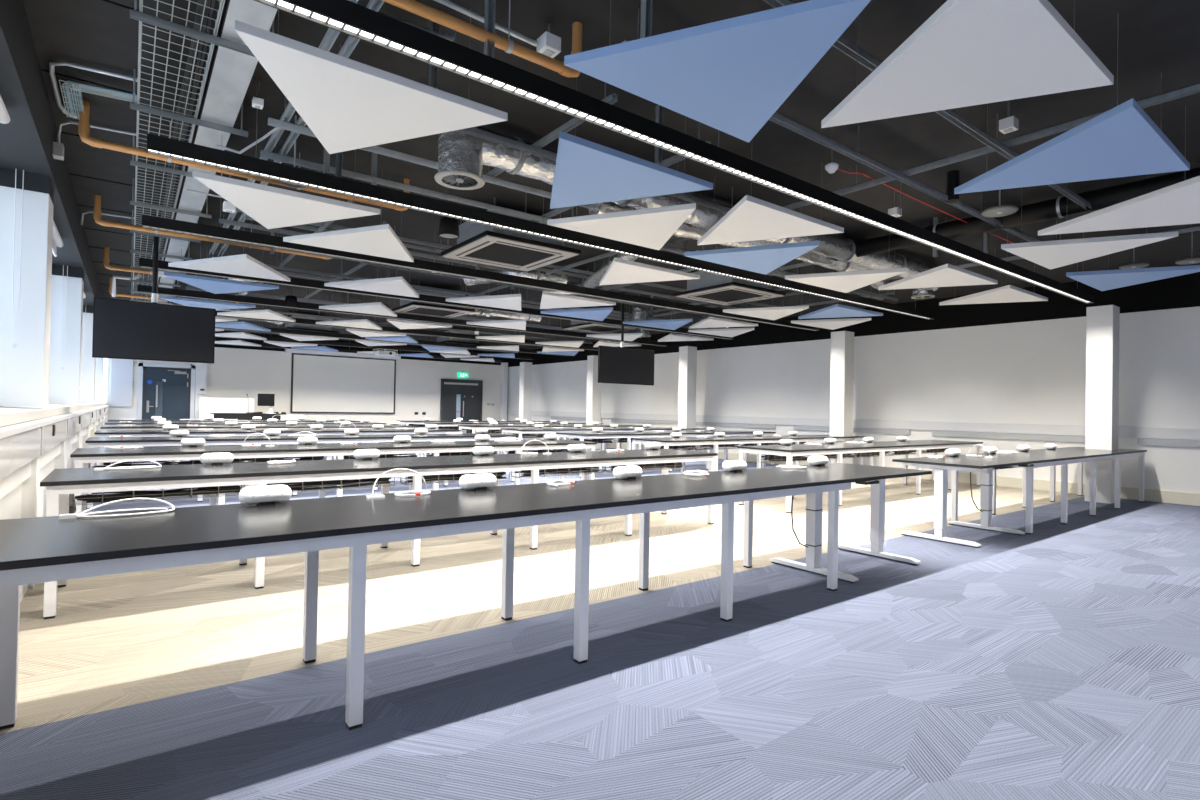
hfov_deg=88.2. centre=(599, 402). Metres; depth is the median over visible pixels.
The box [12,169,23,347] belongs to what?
blind cord
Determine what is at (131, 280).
bracket
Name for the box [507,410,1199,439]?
dado trunking
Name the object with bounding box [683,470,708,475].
coiled cable
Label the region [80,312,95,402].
wall pier
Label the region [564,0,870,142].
acoustic panel
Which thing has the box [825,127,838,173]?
smoke detector
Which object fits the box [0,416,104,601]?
wall
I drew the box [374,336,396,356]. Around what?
projector
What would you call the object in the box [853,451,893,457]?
basket
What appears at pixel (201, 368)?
trim
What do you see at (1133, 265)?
speaker
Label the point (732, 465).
module
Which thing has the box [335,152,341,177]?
strut
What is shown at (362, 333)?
acoustic panel
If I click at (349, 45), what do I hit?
rail
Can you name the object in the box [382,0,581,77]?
pipe
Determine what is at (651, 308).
strut
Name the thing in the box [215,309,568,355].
strip light
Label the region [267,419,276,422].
module
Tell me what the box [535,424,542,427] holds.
module
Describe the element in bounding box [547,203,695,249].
acoustic panel
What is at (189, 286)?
rail
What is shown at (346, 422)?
module
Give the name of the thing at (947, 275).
acoustic panel
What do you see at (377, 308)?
acoustic panel
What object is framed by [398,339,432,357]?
acoustic panel
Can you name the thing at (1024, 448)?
module
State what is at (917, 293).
diffuser
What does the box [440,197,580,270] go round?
air conditioning unit
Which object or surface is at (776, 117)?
rail
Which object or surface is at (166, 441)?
desk
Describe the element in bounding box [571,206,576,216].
strut
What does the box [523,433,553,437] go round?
basket
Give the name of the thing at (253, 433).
cable
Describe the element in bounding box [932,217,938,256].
strut
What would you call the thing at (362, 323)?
acoustic panel
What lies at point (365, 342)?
acoustic panel
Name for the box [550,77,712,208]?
acoustic panel
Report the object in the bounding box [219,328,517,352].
rail
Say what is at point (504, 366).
trim
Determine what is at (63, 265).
blind cord
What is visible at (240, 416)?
desk
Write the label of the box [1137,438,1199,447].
trim
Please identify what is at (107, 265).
pipe
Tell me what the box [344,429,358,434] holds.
module
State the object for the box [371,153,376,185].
strut
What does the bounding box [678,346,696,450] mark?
column
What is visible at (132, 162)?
bracket
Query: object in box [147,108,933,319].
strip light
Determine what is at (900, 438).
module
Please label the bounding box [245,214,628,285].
rail
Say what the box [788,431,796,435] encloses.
module
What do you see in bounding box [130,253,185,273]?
bracket
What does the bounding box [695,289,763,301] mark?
grille
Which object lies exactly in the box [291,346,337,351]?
acoustic panel
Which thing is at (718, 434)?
module
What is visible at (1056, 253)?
acoustic panel
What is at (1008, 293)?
acoustic panel
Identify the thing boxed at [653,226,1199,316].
rail
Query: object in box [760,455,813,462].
basket
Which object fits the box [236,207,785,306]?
rail
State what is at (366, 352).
acoustic panel
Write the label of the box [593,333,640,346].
acoustic panel
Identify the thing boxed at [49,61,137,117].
conduit
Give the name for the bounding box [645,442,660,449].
module
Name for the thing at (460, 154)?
diffuser
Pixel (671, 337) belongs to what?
acoustic panel
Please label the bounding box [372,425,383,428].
module
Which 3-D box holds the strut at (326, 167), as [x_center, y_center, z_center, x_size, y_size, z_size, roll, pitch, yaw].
[-2.071,-1.922,4.699,0.036,0.370,0.036,2,-1,-37]
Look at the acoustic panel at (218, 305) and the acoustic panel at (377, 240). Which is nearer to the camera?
the acoustic panel at (377, 240)
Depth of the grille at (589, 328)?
13.04 m
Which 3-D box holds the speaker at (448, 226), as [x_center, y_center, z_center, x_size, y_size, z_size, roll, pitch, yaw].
[-1.394,-1.809,5.740,0.190,0.550,0.190,2,-1,-37]
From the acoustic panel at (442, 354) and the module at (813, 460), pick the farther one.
the acoustic panel at (442, 354)
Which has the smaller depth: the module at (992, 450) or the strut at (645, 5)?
the strut at (645, 5)
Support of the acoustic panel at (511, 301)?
hanging from the ceiling
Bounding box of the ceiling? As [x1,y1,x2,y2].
[23,0,1199,352]
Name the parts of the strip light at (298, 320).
trim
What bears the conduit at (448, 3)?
attached to the junction box at (549, 44)
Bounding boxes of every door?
[142,366,190,419]
[440,379,482,432]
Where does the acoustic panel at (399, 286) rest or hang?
hanging from the ceiling
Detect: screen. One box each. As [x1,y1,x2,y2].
[92,214,215,363]
[285,349,400,413]
[598,292,654,384]
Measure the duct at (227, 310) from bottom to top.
0.281 m
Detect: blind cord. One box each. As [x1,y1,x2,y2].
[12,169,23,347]
[61,265,67,369]
[82,313,85,378]
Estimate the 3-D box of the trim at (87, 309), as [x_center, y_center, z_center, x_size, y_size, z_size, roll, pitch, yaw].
[-9.335,-1.665,11.145,0.429,0.130,0.350,2,-1,-37]
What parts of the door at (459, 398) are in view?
vision panel, closer rail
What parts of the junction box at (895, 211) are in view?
drop rod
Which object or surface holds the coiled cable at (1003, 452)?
on the desk at (1065, 456)
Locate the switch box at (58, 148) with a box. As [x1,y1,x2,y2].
[52,142,63,160]
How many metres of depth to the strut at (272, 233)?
7.28 m
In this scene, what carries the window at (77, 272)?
attached to the wall at (26, 142)
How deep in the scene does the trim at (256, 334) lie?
20.82 m
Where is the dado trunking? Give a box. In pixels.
[0,405,109,479]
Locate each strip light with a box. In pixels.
[137,285,666,345]
[139,251,733,339]
[142,209,819,330]
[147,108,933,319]
[179,281,597,349]
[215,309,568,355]
[215,325,532,359]
[215,340,501,362]
[254,0,1093,303]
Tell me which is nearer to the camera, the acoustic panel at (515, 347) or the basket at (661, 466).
the basket at (661, 466)
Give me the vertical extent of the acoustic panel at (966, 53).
0.585 m
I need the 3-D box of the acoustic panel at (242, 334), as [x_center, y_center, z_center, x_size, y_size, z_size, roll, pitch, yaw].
[-8.322,-1.825,14.341,1.268,0.585,1.099,2,-1,-37]
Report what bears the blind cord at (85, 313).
hanging from the wall at (26, 142)
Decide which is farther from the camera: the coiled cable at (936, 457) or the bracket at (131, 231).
the bracket at (131, 231)
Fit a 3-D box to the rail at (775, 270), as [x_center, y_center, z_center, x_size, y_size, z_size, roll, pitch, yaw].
[2.957,-1.824,8.577,4.600,0.300,0.028,2,-1,-37]
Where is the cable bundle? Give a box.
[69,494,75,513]
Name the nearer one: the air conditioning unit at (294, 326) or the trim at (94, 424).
the trim at (94, 424)
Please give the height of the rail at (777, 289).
0.260 m
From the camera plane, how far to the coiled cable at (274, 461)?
4.51 m
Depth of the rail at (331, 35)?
4.18 m
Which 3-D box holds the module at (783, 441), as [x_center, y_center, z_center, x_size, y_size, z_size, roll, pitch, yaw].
[2.496,0.536,8.309,0.205,0.082,0.106,1,-1,-36]
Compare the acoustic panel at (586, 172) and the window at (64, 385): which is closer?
the acoustic panel at (586, 172)
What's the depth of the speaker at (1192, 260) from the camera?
6.96 m
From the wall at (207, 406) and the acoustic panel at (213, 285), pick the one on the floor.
the wall at (207, 406)
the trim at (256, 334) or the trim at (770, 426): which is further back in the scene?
the trim at (256, 334)
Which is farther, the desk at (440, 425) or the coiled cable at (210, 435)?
the desk at (440, 425)
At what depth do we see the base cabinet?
18.58 m
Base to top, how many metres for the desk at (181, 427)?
0.738 m
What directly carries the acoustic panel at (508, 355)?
hanging from the ceiling
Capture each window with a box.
[0,186,53,406]
[48,275,83,403]
[110,358,132,406]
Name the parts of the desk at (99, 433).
frame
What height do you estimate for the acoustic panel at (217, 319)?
0.585 m
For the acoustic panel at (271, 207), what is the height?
0.585 m
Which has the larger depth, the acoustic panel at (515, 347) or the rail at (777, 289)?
the acoustic panel at (515, 347)
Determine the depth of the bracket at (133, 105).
4.12 m
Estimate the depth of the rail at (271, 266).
9.58 m
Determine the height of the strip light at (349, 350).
0.561 m
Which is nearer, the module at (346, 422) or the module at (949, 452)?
the module at (949, 452)
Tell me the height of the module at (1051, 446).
0.082 m
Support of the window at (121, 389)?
in the wall at (234, 373)
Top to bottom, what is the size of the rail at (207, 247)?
0.250 m
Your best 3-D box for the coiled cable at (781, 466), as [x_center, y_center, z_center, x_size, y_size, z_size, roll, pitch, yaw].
[1.512,0.511,4.908,0.224,0.021,0.150,1,-1,28]
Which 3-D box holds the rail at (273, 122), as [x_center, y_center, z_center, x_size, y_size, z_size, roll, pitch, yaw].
[-0.510,-1.946,5.456,4.300,0.250,0.040,2,-1,-37]
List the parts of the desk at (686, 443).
leg, leg, leg, leg, frame, leg, leg, leg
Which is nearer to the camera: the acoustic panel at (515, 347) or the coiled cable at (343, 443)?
the coiled cable at (343, 443)
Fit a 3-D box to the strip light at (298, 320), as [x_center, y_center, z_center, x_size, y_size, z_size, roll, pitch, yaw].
[-3.777,-1.761,13.685,10.350,0.561,0.080,2,-1,-37]
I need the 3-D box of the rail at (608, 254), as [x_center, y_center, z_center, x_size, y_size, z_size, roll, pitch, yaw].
[-1.588,-1.914,9.772,0.028,0.260,7.500,2,-1,-37]
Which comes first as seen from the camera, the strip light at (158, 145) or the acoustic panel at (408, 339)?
the strip light at (158, 145)
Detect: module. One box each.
[154,418,165,421]
[157,421,170,425]
[162,425,178,429]
[169,430,188,436]
[180,438,204,446]
[200,453,233,464]
[213,419,223,421]
[225,421,237,425]
[239,485,291,505]
[241,425,255,429]
[263,430,280,435]
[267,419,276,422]
[286,421,296,425]
[297,437,317,444]
[310,425,322,429]
[316,419,325,422]
[341,421,350,424]
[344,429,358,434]
[353,449,379,459]
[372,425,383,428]
[393,436,410,442]
[414,429,427,433]
[427,425,437,428]
[459,474,496,490]
[472,446,493,455]
[475,435,489,440]
[476,428,487,433]
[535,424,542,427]
[544,434,557,439]
[567,444,585,452]
[593,428,602,431]
[613,466,642,479]
[635,428,643,431]
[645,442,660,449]
[670,433,681,437]
[714,432,724,436]
[722,460,746,471]
[753,432,762,435]
[779,439,792,444]
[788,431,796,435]
[807,456,827,465]
[824,438,835,443]
[863,437,873,442]
[896,436,906,440]
[945,449,960,456]
[983,447,997,453]
[1017,445,1029,451]
[1045,443,1056,449]
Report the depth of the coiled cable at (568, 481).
3.55 m
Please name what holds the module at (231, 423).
on the desk at (181, 427)
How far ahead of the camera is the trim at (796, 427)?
12.32 m
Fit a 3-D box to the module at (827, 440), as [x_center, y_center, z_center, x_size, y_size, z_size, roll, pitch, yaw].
[3.316,0.558,8.931,0.205,0.082,0.106,2,-1,-37]
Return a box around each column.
[518,362,531,439]
[586,355,601,448]
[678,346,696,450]
[829,331,853,463]
[1085,305,1119,503]
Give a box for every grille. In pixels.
[407,308,458,315]
[440,234,457,237]
[465,243,554,265]
[578,326,620,331]
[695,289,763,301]
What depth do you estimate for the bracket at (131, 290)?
10.74 m
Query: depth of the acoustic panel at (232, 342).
16.15 m
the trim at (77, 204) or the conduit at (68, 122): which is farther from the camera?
the trim at (77, 204)
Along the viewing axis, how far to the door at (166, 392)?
17.59 m
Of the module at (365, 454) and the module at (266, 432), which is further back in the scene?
the module at (266, 432)
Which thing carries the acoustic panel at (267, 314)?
hanging from the ceiling
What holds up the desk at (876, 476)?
on the floor
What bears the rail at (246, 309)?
hanging from the ceiling
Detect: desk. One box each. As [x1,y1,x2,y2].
[0,468,855,729]
[40,449,717,619]
[70,439,596,513]
[85,433,516,508]
[94,429,460,465]
[100,425,418,465]
[105,422,385,444]
[108,420,359,421]
[210,413,280,419]
[397,420,562,439]
[425,423,602,439]
[458,425,643,453]
[501,427,705,453]
[556,431,775,477]
[631,435,864,473]
[737,440,982,512]
[763,463,931,582]
[892,456,1033,547]
[951,447,1146,533]
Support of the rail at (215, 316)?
hanging from the ceiling
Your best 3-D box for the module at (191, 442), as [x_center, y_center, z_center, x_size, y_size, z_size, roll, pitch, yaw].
[-3.979,0.394,6.058,0.205,0.082,0.106,2,-1,-39]
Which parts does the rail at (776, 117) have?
hanger rod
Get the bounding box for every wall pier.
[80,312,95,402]
[94,358,102,401]
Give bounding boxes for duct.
[158,0,276,302]
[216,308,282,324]
[228,278,256,294]
[463,269,567,285]
[465,307,541,321]
[475,126,938,290]
[544,253,637,294]
[589,202,885,288]
[833,167,1199,260]
[946,170,959,202]
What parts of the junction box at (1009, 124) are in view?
drop rod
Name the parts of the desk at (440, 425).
frame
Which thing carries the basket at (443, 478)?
on the desk at (200, 479)
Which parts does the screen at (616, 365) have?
casing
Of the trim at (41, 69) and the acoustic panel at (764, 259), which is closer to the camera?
the trim at (41, 69)
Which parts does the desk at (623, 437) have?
leg, leg, frame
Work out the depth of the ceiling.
4.68 m
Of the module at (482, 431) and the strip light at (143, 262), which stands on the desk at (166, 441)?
the module at (482, 431)
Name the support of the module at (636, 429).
on the desk at (623, 437)
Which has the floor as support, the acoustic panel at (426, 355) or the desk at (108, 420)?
the desk at (108, 420)
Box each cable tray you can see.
[59,80,136,118]
[132,0,224,300]
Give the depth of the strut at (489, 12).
3.09 m
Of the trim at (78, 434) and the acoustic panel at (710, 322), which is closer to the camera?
the trim at (78, 434)
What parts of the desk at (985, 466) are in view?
arm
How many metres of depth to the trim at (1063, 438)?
10.28 m
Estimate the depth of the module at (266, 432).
8.32 m
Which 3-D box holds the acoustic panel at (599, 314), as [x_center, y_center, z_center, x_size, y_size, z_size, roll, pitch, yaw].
[-0.123,-1.722,10.018,1.268,0.585,1.099,2,-1,-37]
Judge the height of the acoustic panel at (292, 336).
0.585 m
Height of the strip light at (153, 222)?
0.561 m
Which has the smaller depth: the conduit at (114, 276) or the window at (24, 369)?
the window at (24, 369)
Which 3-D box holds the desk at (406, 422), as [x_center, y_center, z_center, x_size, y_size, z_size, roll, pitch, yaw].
[-3.528,0.953,19.179,5.302,0.738,0.802,2,-1,-37]
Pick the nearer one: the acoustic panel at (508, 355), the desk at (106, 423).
the desk at (106, 423)
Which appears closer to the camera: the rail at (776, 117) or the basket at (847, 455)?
the rail at (776, 117)
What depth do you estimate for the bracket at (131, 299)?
11.77 m
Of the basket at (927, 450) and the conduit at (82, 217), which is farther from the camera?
the basket at (927, 450)
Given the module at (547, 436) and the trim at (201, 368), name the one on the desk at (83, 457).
the module at (547, 436)
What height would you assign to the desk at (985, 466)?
0.738 m
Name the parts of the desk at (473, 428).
frame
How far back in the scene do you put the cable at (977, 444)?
6.66 m
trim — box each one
[0,168,53,202]
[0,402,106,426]
[28,457,38,588]
[41,69,136,94]
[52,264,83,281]
[60,440,65,468]
[69,173,134,185]
[76,431,79,448]
[77,204,133,213]
[83,305,92,312]
[84,228,133,235]
[86,426,88,467]
[93,422,95,436]
[102,0,138,10]
[137,363,194,419]
[194,363,206,419]
[215,331,505,364]
[500,362,507,420]
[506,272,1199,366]
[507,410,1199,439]
[551,416,601,420]
[611,418,677,423]
[696,422,775,428]
[794,425,909,434]
[932,431,1084,441]
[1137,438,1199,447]
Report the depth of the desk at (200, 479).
4.37 m
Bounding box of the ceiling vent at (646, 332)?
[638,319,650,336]
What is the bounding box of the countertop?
[210,413,280,414]
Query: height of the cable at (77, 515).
0.052 m
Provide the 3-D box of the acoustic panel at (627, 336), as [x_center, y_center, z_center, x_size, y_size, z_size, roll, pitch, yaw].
[0.552,-1.676,13.165,1.268,0.585,1.099,2,-1,-37]
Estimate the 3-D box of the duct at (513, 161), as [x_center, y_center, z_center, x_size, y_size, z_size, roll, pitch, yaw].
[1.980,-1.815,6.707,7.294,0.305,0.442,2,-1,-37]
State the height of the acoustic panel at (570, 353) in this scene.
0.585 m
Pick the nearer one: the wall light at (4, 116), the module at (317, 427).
the wall light at (4, 116)
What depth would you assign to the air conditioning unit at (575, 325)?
12.84 m
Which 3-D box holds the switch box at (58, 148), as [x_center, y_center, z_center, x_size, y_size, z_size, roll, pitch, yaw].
[-4.088,-1.894,4.675,0.060,0.100,0.100,2,-1,-37]
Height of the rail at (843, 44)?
0.250 m
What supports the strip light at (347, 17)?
hanging from the ceiling
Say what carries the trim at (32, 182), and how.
attached to the wall at (26, 142)
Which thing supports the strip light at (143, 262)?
hanging from the ceiling
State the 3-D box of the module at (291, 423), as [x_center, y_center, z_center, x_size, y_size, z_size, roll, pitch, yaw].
[-6.138,0.422,12.328,0.205,0.082,0.106,1,-1,-36]
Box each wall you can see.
[0,0,101,305]
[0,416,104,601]
[106,347,500,428]
[199,397,253,419]
[507,306,1199,493]
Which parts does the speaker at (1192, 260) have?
drop rod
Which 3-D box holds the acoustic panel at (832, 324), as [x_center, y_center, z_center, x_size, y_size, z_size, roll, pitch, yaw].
[4.125,-1.639,10.605,1.268,0.585,1.099,2,-1,-37]
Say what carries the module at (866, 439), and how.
on the desk at (789, 454)
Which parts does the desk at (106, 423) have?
frame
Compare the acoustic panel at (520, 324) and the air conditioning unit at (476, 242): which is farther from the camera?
the acoustic panel at (520, 324)
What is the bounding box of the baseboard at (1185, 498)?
[508,433,1199,505]
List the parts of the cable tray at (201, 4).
rail, rail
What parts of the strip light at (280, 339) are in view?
trim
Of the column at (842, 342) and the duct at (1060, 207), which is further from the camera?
the column at (842, 342)
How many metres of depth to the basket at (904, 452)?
9.72 m
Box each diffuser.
[434,130,484,189]
[632,307,646,320]
[911,288,934,298]
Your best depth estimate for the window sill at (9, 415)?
4.47 m
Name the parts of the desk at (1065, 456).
leg, leg, leg, leg, leg, leg, frame, leg, leg, leg, leg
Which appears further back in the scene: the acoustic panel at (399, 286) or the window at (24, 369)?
the acoustic panel at (399, 286)
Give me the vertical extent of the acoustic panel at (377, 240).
0.585 m
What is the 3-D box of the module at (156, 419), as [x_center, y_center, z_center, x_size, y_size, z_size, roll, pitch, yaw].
[-9.055,0.373,12.750,0.205,0.082,0.106,2,-1,-40]
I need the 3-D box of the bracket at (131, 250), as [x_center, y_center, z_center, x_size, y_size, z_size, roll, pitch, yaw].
[-5.656,-2.009,8.004,0.660,0.255,0.032,2,-1,-37]
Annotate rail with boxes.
[186,287,625,333]
[186,289,591,343]
[188,274,641,337]
[207,247,692,328]
[209,0,357,254]
[209,242,705,328]
[212,243,664,319]
[213,214,611,300]
[215,316,551,346]
[218,0,383,255]
[219,217,779,308]
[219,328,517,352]
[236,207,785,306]
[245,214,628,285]
[260,145,883,299]
[268,96,592,208]
[279,200,352,265]
[304,228,394,297]
[319,44,732,212]
[360,262,731,319]
[469,252,618,296]
[484,82,617,176]
[530,123,710,222]
[576,246,727,296]
[622,8,1060,241]
[626,267,814,316]
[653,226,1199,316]
[668,83,1199,243]
[696,247,897,300]
[700,292,894,320]
[763,0,1096,212]
[777,162,1196,269]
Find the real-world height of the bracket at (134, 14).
0.255 m
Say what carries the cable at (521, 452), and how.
on the desk at (200, 479)
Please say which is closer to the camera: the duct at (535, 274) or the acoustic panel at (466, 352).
the duct at (535, 274)
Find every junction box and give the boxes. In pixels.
[158,250,165,276]
[223,175,235,212]
[252,76,263,108]
[536,23,560,57]
[888,191,901,216]
[999,100,1018,133]
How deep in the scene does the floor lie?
2.78 m
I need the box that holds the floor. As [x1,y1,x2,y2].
[0,439,1199,799]
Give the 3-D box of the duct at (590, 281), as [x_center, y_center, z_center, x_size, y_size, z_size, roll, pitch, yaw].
[0.024,-1.768,8.227,0.501,0.282,3.840,1,-1,-22]
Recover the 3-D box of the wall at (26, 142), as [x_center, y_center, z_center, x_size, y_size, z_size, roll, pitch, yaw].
[-5.226,-1.935,5.631,0.600,0.440,27.700,2,-1,-37]
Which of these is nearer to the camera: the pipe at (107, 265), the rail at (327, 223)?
the rail at (327, 223)
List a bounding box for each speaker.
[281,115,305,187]
[285,276,296,305]
[438,188,458,238]
[981,190,1018,216]
[1118,248,1148,268]
[1175,232,1199,264]
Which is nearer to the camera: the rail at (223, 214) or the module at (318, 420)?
the rail at (223, 214)
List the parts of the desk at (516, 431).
frame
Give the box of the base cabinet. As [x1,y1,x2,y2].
[281,415,304,419]
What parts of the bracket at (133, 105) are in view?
threaded rod, threaded rod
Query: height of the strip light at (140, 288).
0.561 m
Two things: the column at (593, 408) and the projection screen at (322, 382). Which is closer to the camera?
the column at (593, 408)
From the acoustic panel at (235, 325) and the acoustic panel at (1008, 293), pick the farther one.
the acoustic panel at (235, 325)
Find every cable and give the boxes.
[59,498,174,518]
[94,459,161,470]
[105,446,143,448]
[210,435,234,436]
[241,433,274,445]
[267,459,295,463]
[288,431,315,435]
[341,442,357,444]
[366,468,430,498]
[431,440,455,441]
[494,437,520,440]
[520,440,550,453]
[546,479,573,486]
[606,449,623,451]
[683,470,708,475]
[776,465,806,468]
[837,169,1012,242]
[927,456,944,458]
[966,444,993,457]
[996,451,1011,453]
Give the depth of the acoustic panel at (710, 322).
10.94 m
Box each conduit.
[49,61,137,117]
[57,121,135,142]
[80,211,133,224]
[112,273,141,296]
[186,189,222,197]
[216,127,278,153]
[358,4,455,40]
[434,0,537,46]
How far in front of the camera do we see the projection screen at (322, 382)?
20.46 m
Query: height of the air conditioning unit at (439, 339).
0.453 m
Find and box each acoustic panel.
[159,287,255,309]
[164,249,278,293]
[168,221,290,281]
[192,148,379,228]
[212,300,270,330]
[215,301,237,321]
[215,330,266,339]
[215,331,260,346]
[217,305,295,321]
[235,9,507,153]
[264,340,316,346]
[280,333,338,340]
[283,169,413,261]
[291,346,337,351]
[316,294,381,329]
[319,291,396,316]
[324,266,418,297]
[346,328,405,336]
[355,339,406,345]
[357,351,398,355]
[365,330,417,342]
[387,319,451,328]
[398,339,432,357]
[421,328,466,350]
[429,350,469,354]
[440,353,478,357]
[446,294,520,310]
[460,342,494,361]
[466,314,525,329]
[476,335,524,342]
[477,345,518,350]
[478,352,514,357]
[535,338,583,347]
[537,351,577,355]
[540,287,615,308]
[541,307,612,320]
[542,340,583,351]
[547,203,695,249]
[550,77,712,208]
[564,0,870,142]
[586,333,642,340]
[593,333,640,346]
[599,258,699,284]
[623,306,691,329]
[658,333,713,341]
[684,236,818,274]
[688,328,753,336]
[689,303,757,328]
[697,182,843,244]
[723,306,808,319]
[785,268,906,292]
[791,296,870,329]
[798,294,882,318]
[821,0,1113,127]
[878,252,997,289]
[939,263,1047,304]
[954,31,1189,193]
[1001,203,1177,269]
[1038,106,1199,235]
[1066,224,1199,290]
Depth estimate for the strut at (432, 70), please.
3.36 m
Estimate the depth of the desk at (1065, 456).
7.41 m
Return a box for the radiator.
[107,408,136,421]
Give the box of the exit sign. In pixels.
[457,371,467,377]
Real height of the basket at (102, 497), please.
0.116 m
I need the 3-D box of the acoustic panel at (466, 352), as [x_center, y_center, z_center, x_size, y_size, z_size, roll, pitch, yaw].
[-4.021,-1.712,17.604,1.268,0.585,1.099,2,-1,-37]
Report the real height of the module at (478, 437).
0.082 m
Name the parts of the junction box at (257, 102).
drop rod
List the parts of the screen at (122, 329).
casing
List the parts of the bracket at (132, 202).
threaded rod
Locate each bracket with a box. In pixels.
[130,0,273,56]
[130,69,247,136]
[130,135,221,177]
[130,178,211,217]
[130,209,200,242]
[130,233,192,259]
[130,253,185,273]
[130,272,180,286]
[130,282,175,296]
[130,292,172,304]
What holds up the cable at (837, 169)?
attached to the rail at (1192, 89)
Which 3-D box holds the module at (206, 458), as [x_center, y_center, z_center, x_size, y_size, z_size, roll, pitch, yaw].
[-2.709,0.400,4.385,0.205,0.082,0.106,2,-1,-38]
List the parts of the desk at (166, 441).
leg, leg, frame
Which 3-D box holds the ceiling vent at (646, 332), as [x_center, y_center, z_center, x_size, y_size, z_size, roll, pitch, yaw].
[1.014,-1.709,14.195,0.306,0.400,0.306,2,-1,-37]
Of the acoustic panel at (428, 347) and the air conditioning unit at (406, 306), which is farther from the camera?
the acoustic panel at (428, 347)
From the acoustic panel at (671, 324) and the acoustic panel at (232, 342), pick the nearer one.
the acoustic panel at (671, 324)
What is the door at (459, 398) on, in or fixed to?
in the wall at (234, 373)
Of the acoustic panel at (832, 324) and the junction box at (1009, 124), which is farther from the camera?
the acoustic panel at (832, 324)
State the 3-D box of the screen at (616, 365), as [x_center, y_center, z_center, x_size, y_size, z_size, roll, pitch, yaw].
[0.456,-1.158,11.255,1.280,1.665,0.192,2,-1,-37]
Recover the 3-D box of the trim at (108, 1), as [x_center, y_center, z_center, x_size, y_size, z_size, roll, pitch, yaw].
[-2.703,-2.131,3.222,0.500,0.006,0.012,2,-1,-37]
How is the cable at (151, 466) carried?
on the desk at (200, 479)
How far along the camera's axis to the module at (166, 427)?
9.36 m
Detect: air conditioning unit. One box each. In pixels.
[282,315,339,336]
[391,288,474,318]
[433,327,485,347]
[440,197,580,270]
[562,308,636,333]
[674,271,785,304]
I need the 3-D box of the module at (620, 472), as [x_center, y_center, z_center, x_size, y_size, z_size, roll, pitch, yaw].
[0.177,0.447,3.938,0.205,0.082,0.106,1,-1,-36]
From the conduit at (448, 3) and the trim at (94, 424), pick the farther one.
the trim at (94, 424)
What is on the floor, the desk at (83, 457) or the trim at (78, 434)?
the desk at (83, 457)
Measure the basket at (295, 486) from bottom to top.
0.116 m
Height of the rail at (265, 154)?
0.250 m
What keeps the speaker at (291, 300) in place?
hanging from the ceiling
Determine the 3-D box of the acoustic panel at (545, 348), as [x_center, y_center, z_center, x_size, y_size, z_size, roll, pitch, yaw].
[-1.257,-1.672,16.608,1.268,0.585,1.099,2,-1,-37]
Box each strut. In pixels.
[270,232,274,253]
[323,148,329,172]
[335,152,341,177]
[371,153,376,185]
[428,20,438,88]
[484,0,495,57]
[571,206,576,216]
[640,0,651,38]
[650,295,652,314]
[654,105,662,164]
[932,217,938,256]
[983,232,988,253]
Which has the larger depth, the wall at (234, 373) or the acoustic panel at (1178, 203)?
the wall at (234, 373)
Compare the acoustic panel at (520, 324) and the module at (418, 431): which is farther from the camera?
the acoustic panel at (520, 324)
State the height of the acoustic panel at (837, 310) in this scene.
0.585 m
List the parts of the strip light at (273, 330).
trim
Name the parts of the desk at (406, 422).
frame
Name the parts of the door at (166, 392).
vision panel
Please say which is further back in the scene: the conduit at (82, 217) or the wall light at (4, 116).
the conduit at (82, 217)
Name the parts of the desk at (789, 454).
leg, leg, leg, frame, leg, leg, leg, leg, leg, leg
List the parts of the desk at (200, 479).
leg, leg, leg, leg, frame, leg, leg, leg, leg, leg, leg, leg, leg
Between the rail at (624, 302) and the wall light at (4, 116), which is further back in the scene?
the rail at (624, 302)
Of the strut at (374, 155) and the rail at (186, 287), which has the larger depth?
the rail at (186, 287)
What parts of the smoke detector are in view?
drop rod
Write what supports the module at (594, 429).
on the desk at (623, 437)
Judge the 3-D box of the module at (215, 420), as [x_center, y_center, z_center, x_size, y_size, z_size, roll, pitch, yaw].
[-8.231,0.395,13.375,0.205,0.082,0.106,2,-1,-38]
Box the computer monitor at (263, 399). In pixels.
[257,394,275,413]
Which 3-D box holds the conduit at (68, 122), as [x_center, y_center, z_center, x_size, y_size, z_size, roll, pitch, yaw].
[-3.860,-2.027,4.754,0.493,0.183,0.062,1,-1,-24]
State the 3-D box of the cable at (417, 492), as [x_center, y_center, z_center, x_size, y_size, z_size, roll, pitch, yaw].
[-0.969,0.390,3.011,0.303,0.134,0.137,2,-1,-37]
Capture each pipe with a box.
[78,100,409,210]
[93,195,331,259]
[104,247,262,283]
[109,278,238,302]
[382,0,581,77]
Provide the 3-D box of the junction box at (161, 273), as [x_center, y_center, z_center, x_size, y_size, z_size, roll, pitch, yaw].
[-6.117,-1.946,8.659,0.080,0.384,0.080,2,-1,-37]
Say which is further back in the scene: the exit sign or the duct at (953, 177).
the exit sign
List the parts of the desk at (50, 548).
leg, leg, leg, frame, leg, leg, leg, leg, leg, leg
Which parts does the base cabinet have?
door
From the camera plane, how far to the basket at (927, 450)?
10.29 m
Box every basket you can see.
[69,485,244,505]
[288,477,394,491]
[400,471,509,484]
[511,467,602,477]
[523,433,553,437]
[602,463,684,472]
[695,444,740,449]
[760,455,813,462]
[809,453,856,458]
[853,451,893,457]
[888,450,926,454]
[921,449,944,452]
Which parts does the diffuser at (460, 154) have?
shadow plate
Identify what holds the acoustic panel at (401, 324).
hanging from the ceiling
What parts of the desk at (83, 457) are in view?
leg, leg, leg, leg, leg, frame, leg, leg, leg, leg, leg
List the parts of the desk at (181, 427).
frame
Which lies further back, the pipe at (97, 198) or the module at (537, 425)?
the module at (537, 425)
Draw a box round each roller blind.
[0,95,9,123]
[52,220,63,256]

